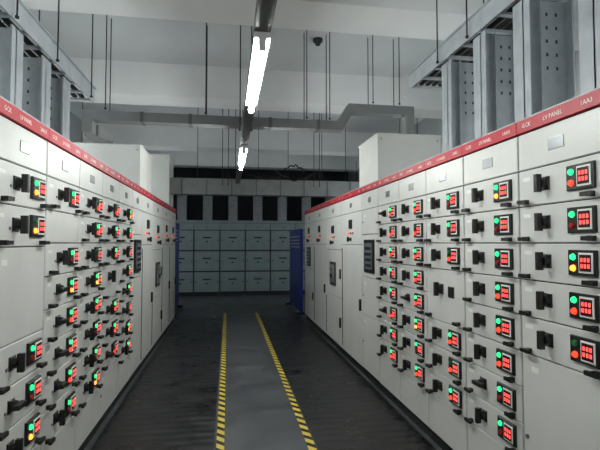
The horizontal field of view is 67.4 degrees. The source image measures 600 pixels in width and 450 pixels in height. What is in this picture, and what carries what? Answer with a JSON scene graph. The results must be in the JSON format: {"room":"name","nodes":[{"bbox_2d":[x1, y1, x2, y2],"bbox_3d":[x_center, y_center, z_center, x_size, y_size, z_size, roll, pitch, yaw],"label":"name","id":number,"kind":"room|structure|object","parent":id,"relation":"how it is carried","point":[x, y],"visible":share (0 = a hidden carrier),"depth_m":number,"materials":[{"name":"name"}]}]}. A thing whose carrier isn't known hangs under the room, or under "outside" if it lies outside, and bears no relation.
{"room":"electrical room","nodes":[
{"label":"electrical room","id":0,"kind":"room"},
{"bbox_2d":[69,111,81,142],"bbox_3d":[-4.254,-0.315,5.868,0.150,4.300,17.900,0,-2,-9],"label":"wall","id":1,"kind":"structure","parent":0,"point":[75,134],"depth_m":9.52,"materials":[{"name":"paint"}]},
{"bbox_2d":[0,7,468,133],"bbox_3d":[-0.526,-2.514,6.554,7.400,0.150,17.900,0,-2,-9],"label":"ceiling","id":2,"kind":"structure","parent":0,"point":[137,39],"depth_m":6.28,"materials":[{"name":"paint"}]},
{"bbox_2d":[15,0,18,18],"bbox_3d":[-1.825,-1.959,2.928,0.028,1.250,0.024,0,-2,-9],"label":"rod","id":3,"kind":"object","parent":2,"relation":"hanging from","point":[17,1],"visible":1,"depth_m":2.90,"materials":[{"name":"black metal"}]},
{"bbox_2d":[56,0,59,61],"bbox_3d":[-1.936,-1.931,3.619,0.028,1.250,0.024,0,-2,-9],"label":"rod","id":4,"kind":"object","parent":2,"relation":"hanging from","point":[57,59],"visible":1,"depth_m":3.60,"materials":[{"name":"black metal"}]},
{"bbox_2d":[90,14,93,97],"bbox_3d":[-2.078,-1.896,4.507,0.028,1.250,0.024,0,-2,-9],"label":"rod","id":5,"kind":"object","parent":2,"relation":"hanging from","point":[91,96],"visible":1,"depth_m":4.50,"materials":[{"name":"black metal"}]},
{"bbox_2d":[104,15,106,109],"bbox_3d":[-2.236,-1.911,5.191,0.028,1.165,0.024,0,-2,-9],"label":"rod","id":6,"kind":"object","parent":2,"relation":"hanging from","point":[105,108],"visible":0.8,"depth_m":5.19,"materials":[{"name":"black metal"}]},
{"bbox_2d":[109,18,111,110],"bbox_3d":[-2.268,-1.903,5.389,0.028,1.165,0.024,0,-2,-9],"label":"rod","id":7,"kind":"object","parent":2,"relation":"hanging from","point":[111,18],"visible":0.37,"depth_m":5.38,"materials":[{"name":"black metal"}]},
{"bbox_2d":[197,134,197,177],"bbox_3d":[-2.019,-1.630,8.884,0.028,1.430,0.024,0,-2,-9],"label":"rod","id":8,"kind":"object","parent":2,"relation":"hanging from","point":[197,134],"visible":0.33,"depth_m":8.87,"materials":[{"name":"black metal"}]},
{"bbox_2d":[171,177,358,197],"bbox_3d":[-0.632,-0.741,9.076,3.790,0.330,0.280,0,-2,-9],"label":"cable tray","id":9,"kind":"object","parent":8,"relation":"hanging from","point":[179,186],"visible":0.93,"depth_m":8.94,"materials":[{"name":"grey metal"}]},
{"bbox_2d":[249,164,315,180],"bbox_3d":[-0.340,-1.047,8.968,1.360,0.348,0.072,0,-2,-9],"label":"hanging cables","id":10,"kind":"object","parent":9,"relation":"attached to","point":[278,173],"visible":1,"depth_m":8.96,"materials":[{"name":"black plastic"}]},
{"bbox_2d":[204,23,206,113],"bbox_3d":[-1.121,-1.903,5.370,0.028,1.165,0.024,0,-2,-9],"label":"rod","id":11,"kind":"object","parent":2,"relation":"hanging from","point":[205,112],"visible":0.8,"depth_m":5.37,"materials":[{"name":"black metal"}]},
{"bbox_2d":[206,25,207,114],"bbox_3d":[-1.152,-1.896,5.567,0.028,1.165,0.024,0,-2,-9],"label":"rod","id":12,"kind":"object","parent":2,"relation":"hanging from","point":[207,25],"visible":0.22,"depth_m":5.56,"materials":[{"name":"black metal"}]},
{"bbox_2d":[222,110,222,184],"bbox_3d":[-1.332,-1.540,7.754,0.028,1.700,0.024,0,-2,-9],"label":"rod","id":13,"kind":"object","parent":2,"relation":"hanging from","point":[222,110],"visible":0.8,"depth_m":7.74,"materials":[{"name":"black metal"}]},
{"bbox_2d":[227,109,228,184],"bbox_3d":[-1.234,-1.539,7.770,0.028,1.700,0.024,0,-2,-9],"label":"rod","id":14,"kind":"object","parent":2,"relation":"hanging from","point":[228,109],"visible":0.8,"depth_m":7.75,"materials":[{"name":"black metal"}]},
{"bbox_2d":[82,123,375,156],"bbox_3d":[-1.206,-2.019,10.783,7.400,0.500,0.500,0,-2,-9],"label":"ceiling beam","id":15,"kind":"structure","parent":2,"relation":"attached to","point":[166,138],"depth_m":10.53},
{"bbox_2d":[28,55,441,118],"bbox_3d":[-0.637,-2.162,7.232,7.400,0.500,0.500,0,-2,-9],"label":"ceiling beam","id":16,"kind":"structure","parent":2,"relation":"attached to","point":[132,82],"depth_m":7.00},
{"bbox_2d":[235,109,235,172],"bbox_3d":[-1.099,-1.643,7.694,0.028,1.500,0.024,0,-2,-9],"label":"rod","id":17,"kind":"object","parent":2,"relation":"hanging from","point":[235,109],"visible":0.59,"depth_m":7.68,"materials":[{"name":"black metal"}]},
{"bbox_2d":[239,25,240,130],"bbox_3d":[-0.641,-1.758,4.833,0.028,1.500,0.024,0,-2,-9],"label":"rod","id":18,"kind":"object","parent":2,"relation":"hanging from","point":[240,25],"visible":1,"depth_m":4.82,"materials":[{"name":"black metal"}]},
{"bbox_2d":[146,150,358,171],"bbox_3d":[-1.594,-1.922,13.201,7.400,0.500,0.400,0,-2,-9],"label":"ceiling beam","id":19,"kind":"structure","parent":2,"relation":"attached to","point":[187,159],"depth_m":13.11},
{"bbox_2d":[258,110,258,178],"bbox_3d":[-0.834,-1.622,9.074,0.028,1.430,0.024,0,-2,-9],"label":"rod","id":20,"kind":"object","parent":2,"relation":"hanging from","point":[258,110],"visible":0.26,"depth_m":9.06,"materials":[{"name":"black metal"}]},
{"bbox_2d":[0,0,578,50],"bbox_3d":[-0.175,-2.277,4.346,7.400,0.500,0.550,0,-2,-9],"label":"ceiling beam","id":21,"kind":"structure","parent":2,"relation":"attached to","point":[392,18],"depth_m":4.32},
{"bbox_2d":[304,33,304,118],"bbox_3d":[0.052,-1.888,5.760,0.028,1.165,0.024,0,-2,-9],"label":"rod","id":22,"kind":"object","parent":2,"relation":"hanging from","point":[304,33],"visible":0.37,"depth_m":5.76,"materials":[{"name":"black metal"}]},
{"bbox_2d":[306,30,307,118],"bbox_3d":[0.084,-1.896,5.563,0.028,1.165,0.024,0,-2,-9],"label":"rod","id":23,"kind":"object","parent":2,"relation":"hanging from","point":[306,30],"visible":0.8,"depth_m":5.56,"materials":[{"name":"black metal"}]},
{"bbox_2d":[313,37,322,45],"bbox_3d":[0.236,-2.423,5.963,0.130,0.080,0.130,0,-2,-9],"label":"smoke detector","id":24,"kind":"object","parent":2,"relation":"attached to","point":[317,40],"visible":1,"depth_m":5.92,"materials":[{"name":"black plastic"}]},
{"bbox_2d":[319,113,319,186],"bbox_3d":[0.346,-1.529,8.023,0.028,1.700,0.024,0,-2,-9],"label":"rod","id":25,"kind":"object","parent":2,"relation":"hanging from","point":[319,113],"visible":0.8,"depth_m":8.01,"materials":[{"name":"black metal"}]},
{"bbox_2d":[326,34,326,119],"bbox_3d":[0.339,-1.886,5.806,0.028,1.165,0.024,0,-2,-9],"label":"rod","id":26,"kind":"object","parent":2,"relation":"hanging from","point":[326,34],"visible":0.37,"depth_m":5.80,"materials":[{"name":"black metal"}]},
{"bbox_2d":[329,32,330,119],"bbox_3d":[0.370,-1.894,5.609,0.028,1.165,0.024,0,-2,-9],"label":"rod","id":27,"kind":"object","parent":2,"relation":"hanging from","point":[329,32],"visible":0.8,"depth_m":5.60,"materials":[{"name":"black metal"}]},
{"bbox_2d":[345,125,345,180],"bbox_3d":[0.943,-1.611,9.358,0.028,1.430,0.024,0,-2,-9],"label":"rod","id":28,"kind":"object","parent":2,"relation":"hanging from","point":[345,125],"visible":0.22,"depth_m":9.35,"materials":[{"name":"black metal"}]},
{"bbox_2d":[367,37,368,103],"bbox_3d":[0.892,-1.997,5.899,0.028,0.935,0.024,0,-2,-9],"label":"rod","id":29,"kind":"object","parent":2,"relation":"hanging from","point":[367,37],"visible":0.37,"depth_m":5.90,"materials":[{"name":"black metal"}]},
{"bbox_2d":[372,35,373,102],"bbox_3d":[0.923,-2.005,5.702,0.028,0.935,0.024,0,-2,-9],"label":"rod","id":30,"kind":"object","parent":2,"relation":"hanging from","point":[372,35],"visible":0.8,"depth_m":5.70,"materials":[{"name":"black metal"}]},
{"bbox_2d":[393,39,393,105],"bbox_3d":[1.237,-1.995,5.954,0.028,0.935,0.024,0,-2,-9],"label":"rod","id":31,"kind":"object","parent":2,"relation":"hanging from","point":[393,39],"visible":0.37,"depth_m":5.95,"materials":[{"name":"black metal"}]},
{"bbox_2d":[398,37,400,104],"bbox_3d":[1.269,-2.003,5.757,0.028,0.935,0.024,0,-2,-9],"label":"rod","id":32,"kind":"object","parent":2,"relation":"hanging from","point":[399,103],"visible":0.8,"depth_m":5.75,"materials":[{"name":"black metal"}]},
{"bbox_2d":[436,0,438,63],"bbox_3d":[1.224,-1.990,4.026,0.028,1.100,0.024,0,-2,-9],"label":"rod","id":33,"kind":"object","parent":2,"relation":"hanging from","point":[437,61],"visible":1,"depth_m":4.01,"materials":[{"name":"black metal"}]},
{"bbox_2d":[465,0,468,38],"bbox_3d":[1.303,-2.010,3.533,0.028,1.100,0.024,0,-2,-9],"label":"rod","id":34,"kind":"object","parent":2,"relation":"hanging from","point":[467,35],"visible":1,"depth_m":3.51,"materials":[{"name":"black metal"}]},
{"bbox_2d":[173,167,347,221],"bbox_3d":[-1.954,0.067,15.369,7.400,4.300,0.150,0,-2,-9],"label":"wall","id":35,"kind":"structure","parent":0,"point":[194,202],"depth_m":15.36,"materials":[{"name":"paint"}]},
{"bbox_2d":[84,294,441,449],"bbox_3d":[-0.526,1.917,6.376,7.400,0.120,17.900,0,-2,-9],"label":"floor","id":36,"kind":"structure","parent":0,"point":[259,413],"depth_m":5.24,"materials":[{"name":"grey concrete"}]},
{"bbox_2d":[0,96,50,449],"bbox_3d":[-1.873,0.546,2.263,0.974,2.290,0.597,0,-2,-9],"label":"tall cabinet","id":37,"kind":"object","parent":36,"relation":"on","point":[23,145],"visible":1,"depth_m":2.32,"materials":[{"name":"white metal"}]},
{"bbox_2d":[40,127,83,449],"bbox_3d":[-1.968,0.570,2.854,0.974,2.290,0.597,0,-2,-9],"label":"tall cabinet","id":38,"kind":"object","parent":36,"relation":"on","point":[59,336],"visible":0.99,"depth_m":2.86,"materials":[{"name":"white metal"}]},
{"bbox_2d":[0,24,23,108],"bbox_3d":[-2.098,-0.952,3.021,0.360,0.756,0.170,0,-2,-9],"label":"cable tray","id":39,"kind":"object","parent":38,"relation":"on","point":[11,39],"visible":0.63,"depth_m":3.02,"materials":[{"name":"metal"}]},
{"bbox_2d":[74,148,105,449],"bbox_3d":[-2.062,0.594,3.446,0.974,2.290,0.597,0,-2,-9],"label":"tall cabinet","id":40,"kind":"object","parent":36,"relation":"on","point":[91,167],"visible":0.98,"depth_m":3.44,"materials":[{"name":"white metal"}]},
{"bbox_2d":[22,55,50,126],"bbox_3d":[-2.177,-0.932,3.515,0.360,0.756,0.170,0,-2,-9],"label":"cable tray","id":41,"kind":"object","parent":40,"relation":"on","point":[36,85],"visible":0.4,"depth_m":3.51,"materials":[{"name":"metal"}]},
{"bbox_2d":[94,163,122,433],"bbox_3d":[-2.157,0.618,4.038,0.974,2.290,0.597,0,-2,-9],"label":"tall cabinet","id":42,"kind":"object","parent":36,"relation":"on","point":[110,184],"visible":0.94,"depth_m":4.04,"materials":[{"name":"white metal"}]},
{"bbox_2d":[50,76,70,139],"bbox_3d":[-2.248,-0.914,3.959,0.360,0.756,0.170,0,-2,-9],"label":"cable tray","id":43,"kind":"object","parent":42,"relation":"on","point":[60,88],"visible":0.23,"depth_m":3.96,"materials":[{"name":"metal"}]},
{"bbox_2d":[112,173,134,407],"bbox_3d":[-2.252,0.641,4.630,0.974,2.290,0.597,0,-2,-9],"label":"tall cabinet","id":44,"kind":"object","parent":36,"relation":"on","point":[125,184],"visible":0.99,"depth_m":4.63,"materials":[{"name":"white metal"}]},
{"bbox_2d":[126,182,142,387],"bbox_3d":[-2.362,0.665,5.220,0.943,2.290,0.597,0,-2,-9],"label":"tall cabinet","id":45,"kind":"object","parent":36,"relation":"on","point":[137,190],"visible":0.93,"depth_m":5.26,"materials":[{"name":"white metal"}]},
{"bbox_2d":[137,188,153,372],"bbox_3d":[-2.458,0.693,5.913,0.974,2.290,0.797,0,-2,-9],"label":"tall cabinet","id":46,"kind":"object","parent":36,"relation":"on","point":[147,197],"visible":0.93,"depth_m":5.93,"materials":[{"name":"white metal"}]},
{"bbox_2d":[73,142,152,193],"bbox_3d":[-2.526,-0.733,6.162,0.830,0.571,0.920,0,-2,-9],"label":"junction box","id":47,"kind":"object","parent":46,"relation":"on","point":[132,161],"visible":0.32,"depth_m":5.76,"materials":[{"name":"paint"}]},
{"bbox_2d":[82,103,413,143],"bbox_3d":[-0.593,-1.276,5.891,4.035,0.487,0.890,0,-2,-9],"label":"duct","id":48,"kind":"object","parent":47,"relation":"on","point":[95,133],"visible":0.93,"depth_m":5.48,"materials":[{"name":"grey metal"}]},
{"bbox_2d":[148,195,162,356],"bbox_3d":[-2.596,0.728,6.776,0.974,2.290,0.947,0,-2,-9],"label":"tall cabinet","id":49,"kind":"object","parent":36,"relation":"on","point":[157,269],"visible":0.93,"depth_m":6.76,"materials":[{"name":"white metal"}]},
{"bbox_2d":[90,317,222,449],"bbox_3d":[-1.306,1.778,4.483,0.940,0.006,10.400,0,-2,-9],"label":"rubber mat","id":50,"kind":"object","parent":36,"relation":"on","point":[172,403],"visible":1,"depth_m":4.59,"materials":[{"name":"black rubber"}]},
{"bbox_2d":[159,201,169,340],"bbox_3d":[-2.746,0.765,7.713,0.974,2.290,0.947,0,-2,-9],"label":"tall cabinet","id":51,"kind":"object","parent":36,"relation":"on","point":[165,283],"visible":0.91,"depth_m":7.75,"materials":[{"name":"white metal"}]},
{"bbox_2d":[167,206,175,329],"bbox_3d":[-2.897,0.803,8.651,0.974,2.290,0.947,0,-2,-9],"label":"tall cabinet","id":52,"kind":"object","parent":36,"relation":"on","point":[172,278],"visible":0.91,"depth_m":8.70,"materials":[{"name":"white metal"}]},
{"bbox_2d":[150,154,173,206],"bbox_3d":[-2.814,-0.829,8.755,0.620,0.971,0.720,0,-2,-9],"label":"junction box","id":53,"kind":"object","parent":52,"relation":"on","point":[162,164],"visible":0.42,"depth_m":8.44,"materials":[{"name":"paint"}]},
{"bbox_2d":[174,223,182,317],"bbox_3d":[-2.917,0.985,10.434,0.250,2.070,1.610,0,-2,-9],"label":"partition panel","id":54,"kind":"object","parent":36,"relation":"on","point":[177,305],"visible":0.43,"depth_m":10.85,"materials":[{"name":"blue paint"}]},
{"bbox_2d":[176,220,193,296],"bbox_3d":[-3.643,1.014,13.896,0.767,2.290,0.952,0,-2,-9],"label":"tall cabinet","id":55,"kind":"object","parent":36,"relation":"on","point":[186,227],"visible":0.62,"depth_m":13.48,"materials":[{"name":"grey metal"}]},
{"bbox_2d":[177,195,186,219],"bbox_3d":[-3.607,-0.595,13.762,0.280,0.906,0.170,0,-2,-9],"label":"cable tray","id":56,"kind":"object","parent":55,"relation":"on","point":[181,200],"visible":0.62,"depth_m":13.73,"materials":[{"name":"metal"}]},
{"bbox_2d":[194,220,219,295],"bbox_3d":[-2.883,1.018,14.017,0.767,2.290,0.952,0,-2,-9],"label":"tall cabinet","id":57,"kind":"object","parent":36,"relation":"on","point":[206,232],"visible":1,"depth_m":13.58,"materials":[{"name":"grey metal"}]},
{"bbox_2d":[203,195,212,219],"bbox_3d":[-2.846,-0.590,13.884,0.280,0.906,0.170,0,-2,-9],"label":"cable tray","id":58,"kind":"object","parent":57,"relation":"on","point":[207,200],"visible":0.66,"depth_m":13.86,"materials":[{"name":"metal"}]},
{"bbox_2d":[216,314,226,449],"bbox_3d":[-0.871,1.803,5.059,0.062,0.003,10.400,0,-2,-9],"label":"tape","id":59,"kind":"object","parent":36,"relation":"on","point":[221,409],"visible":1,"depth_m":4.66,"materials":[{"name":"yellow plastic"}]},
{"bbox_2d":[220,220,244,295],"bbox_3d":[-2.123,1.023,14.139,0.767,2.290,0.952,0,-2,-9],"label":"tall cabinet","id":60,"kind":"object","parent":36,"relation":"on","point":[232,232],"visible":0.99,"depth_m":13.70,"materials":[{"name":"grey metal"}]},
{"bbox_2d":[228,196,237,219],"bbox_3d":[-2.086,-0.585,14.006,0.280,0.906,0.170,0,-2,-9],"label":"cable tray","id":61,"kind":"object","parent":60,"relation":"on","point":[232,201],"visible":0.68,"depth_m":13.97,"materials":[{"name":"metal"}]},
{"bbox_2d":[245,221,269,294],"bbox_3d":[-1.362,1.028,14.261,0.767,2.290,0.952,0,-2,-9],"label":"tall cabinet","id":62,"kind":"object","parent":36,"relation":"on","point":[257,233],"visible":0.99,"depth_m":13.82,"materials":[{"name":"grey metal"}]},
{"bbox_2d":[253,196,261,220],"bbox_3d":[-1.326,-0.581,14.127,0.280,0.906,0.170,0,-2,-9],"label":"cable tray","id":63,"kind":"object","parent":62,"relation":"on","point":[257,201],"visible":0.73,"depth_m":14.10,"materials":[{"name":"metal"}]},
{"bbox_2d":[270,221,294,294],"bbox_3d":[-0.602,1.033,14.382,0.767,2.290,0.952,0,-2,-9],"label":"tall cabinet","id":64,"kind":"object","parent":36,"relation":"on","point":[279,230],"visible":0.65,"depth_m":13.93,"materials":[{"name":"grey metal"}]},
{"bbox_2d":[277,197,286,220],"bbox_3d":[-0.565,-0.576,14.249,0.280,0.906,0.170,0,-2,-9],"label":"cable tray","id":65,"kind":"object","parent":64,"relation":"on","point":[281,201],"visible":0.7,"depth_m":14.22,"materials":[{"name":"metal"}]},
{"bbox_2d":[255,313,316,449],"bbox_3d":[-0.170,1.808,5.171,0.062,0.003,10.400,0,-2,-9],"label":"tape","id":66,"kind":"object","parent":36,"relation":"on","point":[307,436],"visible":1,"depth_m":4.66,"materials":[{"name":"yellow plastic"}]},
{"bbox_2d":[286,229,305,314],"bbox_3d":[-0.107,1.079,10.906,0.250,1.920,1.760,0,-2,-9],"label":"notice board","id":67,"kind":"object","parent":36,"relation":"on","point":[296,236],"visible":0.96,"depth_m":10.57,"materials":[{"name":"blue paint"}]},
{"bbox_2d":[295,221,304,293],"bbox_3d":[0.158,1.038,14.504,0.767,2.290,0.952,0,-2,-9],"label":"tall cabinet","id":68,"kind":"object","parent":36,"relation":"on","point":[298,224],"visible":0.1,"depth_m":14.06,"materials":[{"name":"grey"}]},
{"bbox_2d":[301,197,310,220],"bbox_3d":[0.195,-0.571,14.371,0.280,0.906,0.170,0,-2,-9],"label":"cable riser","id":69,"kind":"object","parent":68,"relation":"on","point":[305,201],"visible":0.66,"depth_m":14.34,"materials":[{"name":"metal"}]},
{"bbox_2d":[304,207,315,327],"bbox_3d":[0.608,0.821,9.111,0.974,2.290,1.047,0,-2,-9],"label":"tall cabinet","id":70,"kind":"object","parent":36,"relation":"on","point":[309,213],"visible":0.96,"depth_m":8.98,"materials":[{"name":"white metal"}]},
{"bbox_2d":[314,202,327,338],"bbox_3d":[0.774,0.780,8.075,0.974,2.290,1.047,0,-2,-9],"label":"tall cabinet","id":71,"kind":"object","parent":36,"relation":"on","point":[319,210],"visible":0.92,"depth_m":7.96,"materials":[{"name":"white metal"}]},
{"bbox_2d":[325,196,343,354],"bbox_3d":[0.940,0.738,7.039,0.974,2.290,1.047,0,-2,-9],"label":"tall cabinet","id":72,"kind":"object","parent":36,"relation":"on","point":[334,244],"visible":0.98,"depth_m":6.88,"materials":[{"name":"white metal"}]},
{"bbox_2d":[260,315,435,449],"bbox_3d":[0.392,1.789,4.755,0.900,0.006,10.400,0,-2,-9],"label":"rubber mat","id":73,"kind":"object","parent":36,"relation":"on","point":[341,410],"visible":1,"depth_m":4.65,"materials":[{"name":"black rubber"}]},
{"bbox_2d":[341,187,365,375],"bbox_3d":[1.102,0.698,6.027,0.974,2.290,0.997,0,-2,-9],"label":"tall cabinet","id":74,"kind":"object","parent":36,"relation":"on","point":[352,265],"visible":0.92,"depth_m":5.89,"materials":[{"name":"white metal"}]},
{"bbox_2d":[358,133,441,187],"bbox_3d":[1.233,-0.762,5.676,0.800,0.591,0.770,0,-2,-9],"label":"junction box","id":75,"kind":"object","parent":74,"relation":"on","point":[382,155],"visible":0.61,"depth_m":5.32,"materials":[{"name":"paint"}]},
{"bbox_2d":[361,180,382,391],"bbox_3d":[1.244,0.666,5.240,0.943,2.290,0.597,0,-2,-9],"label":"tall cabinet","id":76,"kind":"object","parent":36,"relation":"on","point":[370,228],"visible":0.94,"depth_m":5.13,"materials":[{"name":"white metal"}]},
{"bbox_2d":[376,172,403,411],"bbox_3d":[1.323,0.642,4.646,0.974,2.290,0.597,0,-2,-9],"label":"tall cabinet","id":77,"kind":"object","parent":36,"relation":"on","point":[388,190],"visible":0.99,"depth_m":4.54,"materials":[{"name":"white metal"}]},
{"bbox_2d":[396,160,432,439],"bbox_3d":[1.418,0.618,4.054,0.974,2.290,0.597,0,-2,-9],"label":"tall cabinet","id":78,"kind":"object","parent":36,"relation":"on","point":[413,305],"visible":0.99,"depth_m":3.94,"materials":[{"name":"white metal"}]},
{"bbox_2d":[442,59,474,151],"bbox_3d":[1.453,-0.987,3.997,0.320,0.906,0.170,0,-2,-9],"label":"duct","id":79,"kind":"object","parent":78,"relation":"on","point":[457,77],"visible":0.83,"depth_m":3.97,"materials":[{"name":"metal"}]},
{"bbox_2d":[423,145,467,449],"bbox_3d":[1.513,0.594,3.462,0.974,2.290,0.597,0,-2,-9],"label":"tall cabinet","id":80,"kind":"object","parent":36,"relation":"on","point":[446,284],"visible":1,"depth_m":3.36,"materials":[{"name":"white metal"}]},
{"bbox_2d":[473,30,514,138],"bbox_3d":[1.537,-1.008,3.474,0.320,0.906,0.170,0,-2,-9],"label":"duct","id":81,"kind":"object","parent":80,"relation":"on","point":[493,59],"visible":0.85,"depth_m":3.45,"materials":[{"name":"metal"}]},
{"bbox_2d":[461,121,524,449],"bbox_3d":[1.608,0.571,2.870,0.974,2.290,0.597,0,-2,-9],"label":"tall cabinet","id":82,"kind":"object","parent":36,"relation":"on","point":[494,389],"visible":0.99,"depth_m":2.76,"materials":[{"name":"white metal"}]},
{"bbox_2d":[513,0,575,121],"bbox_3d":[1.616,-1.028,2.981,0.320,0.906,0.170,0,-2,-9],"label":"duct","id":83,"kind":"object","parent":82,"relation":"on","point":[543,31],"visible":0.9,"depth_m":2.96,"materials":[{"name":"metal"}]},
{"bbox_2d":[517,86,599,449],"bbox_3d":[1.703,0.547,2.278,0.974,2.290,0.597,0,-2,-9],"label":"tall cabinet","id":84,"kind":"object","parent":36,"relation":"on","point":[559,144],"visible":1,"depth_m":2.20,"materials":[{"name":"white metal"}]},
{"bbox_2d":[578,0,599,93],"bbox_3d":[1.706,-1.051,2.419,0.320,0.906,0.170,0,-2,-9],"label":"duct","id":85,"kind":"object","parent":84,"relation":"on","point":[588,10],"visible":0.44,"depth_m":2.40,"materials":[{"name":"metal"}]},
{"bbox_2d":[348,51,579,181],"bbox_3d":[3.201,-0.267,7.061,0.150,4.300,17.900,0,-2,-9],"label":"wall","id":86,"kind":"structure","parent":0,"point":[427,126],"depth_m":9.34,"materials":[{"name":"paint"}]},
{"bbox_3d":[1.619,-2.089,1.560,0.028,1.100,0.024,0,-2,-9],"label":"rod","id":87,"kind":"object","parent":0,"visible":0},
{"bbox_2d":[407,0,574,89],"bbox_3d":[1.765,-1.598,2.070,0.440,0.150,5.400,0,-2,-9],"label":"cable tray","id":88,"kind":"object","parent":87,"relation":"hanging from","point":[491,10],"visible":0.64,"depth_m":3.69,"materials":[{"name":"metal"}]},
{"bbox_3d":[-2.189,-1.994,2.060,0.028,1.250,0.024,0,-2,-9],"label":"rod","id":89,"kind":"object","parent":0,"visible":0},
{"bbox_2d":[0,0,96,102],"bbox_3d":[-1.888,-1.462,1.732,0.480,0.150,5.900,0,-2,-9],"label":"cable tray","id":90,"kind":"object","parent":89,"relation":"hanging from","point":[31,27],"visible":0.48,"depth_m":3.49,"materials":[{"name":"metal"}]},
{"bbox_3d":[-0.119,-1.888,1.577,0.028,1.500,0.024,0,-2,-9],"label":"rod","id":91,"kind":"object","parent":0,"visible":0},
{"bbox_2d":[235,0,276,183],"bbox_3d":[-0.400,-1.042,3.677,0.090,0.063,10.300,0,-2,-9],"label":"channel","id":92,"kind":"object","parent":91,"relation":"hanging from","point":[265,9],"visible":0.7,"depth_m":2.45,"materials":[{"name":"grey metal"}]},
{"bbox_2d":[238,145,247,169],"bbox_3d":[-0.762,-0.868,5.933,0.088,0.099,1.240,0,-2,-9],"label":"lamp","id":93,"kind":"object","parent":92,"relation":"attached to","point":[243,148],"visible":1,"depth_m":5.64,"materials":[{"name":"white plastic"}]},
{"bbox_2d":[246,31,270,113],"bbox_3d":[-0.303,-0.983,3.072,0.088,0.099,1.240,0,-2,-9],"label":"lamp","id":94,"kind":"object","parent":92,"relation":"attached to","point":[261,40],"visible":1,"depth_m":2.79,"materials":[{"name":"white plastic"}]}
]}

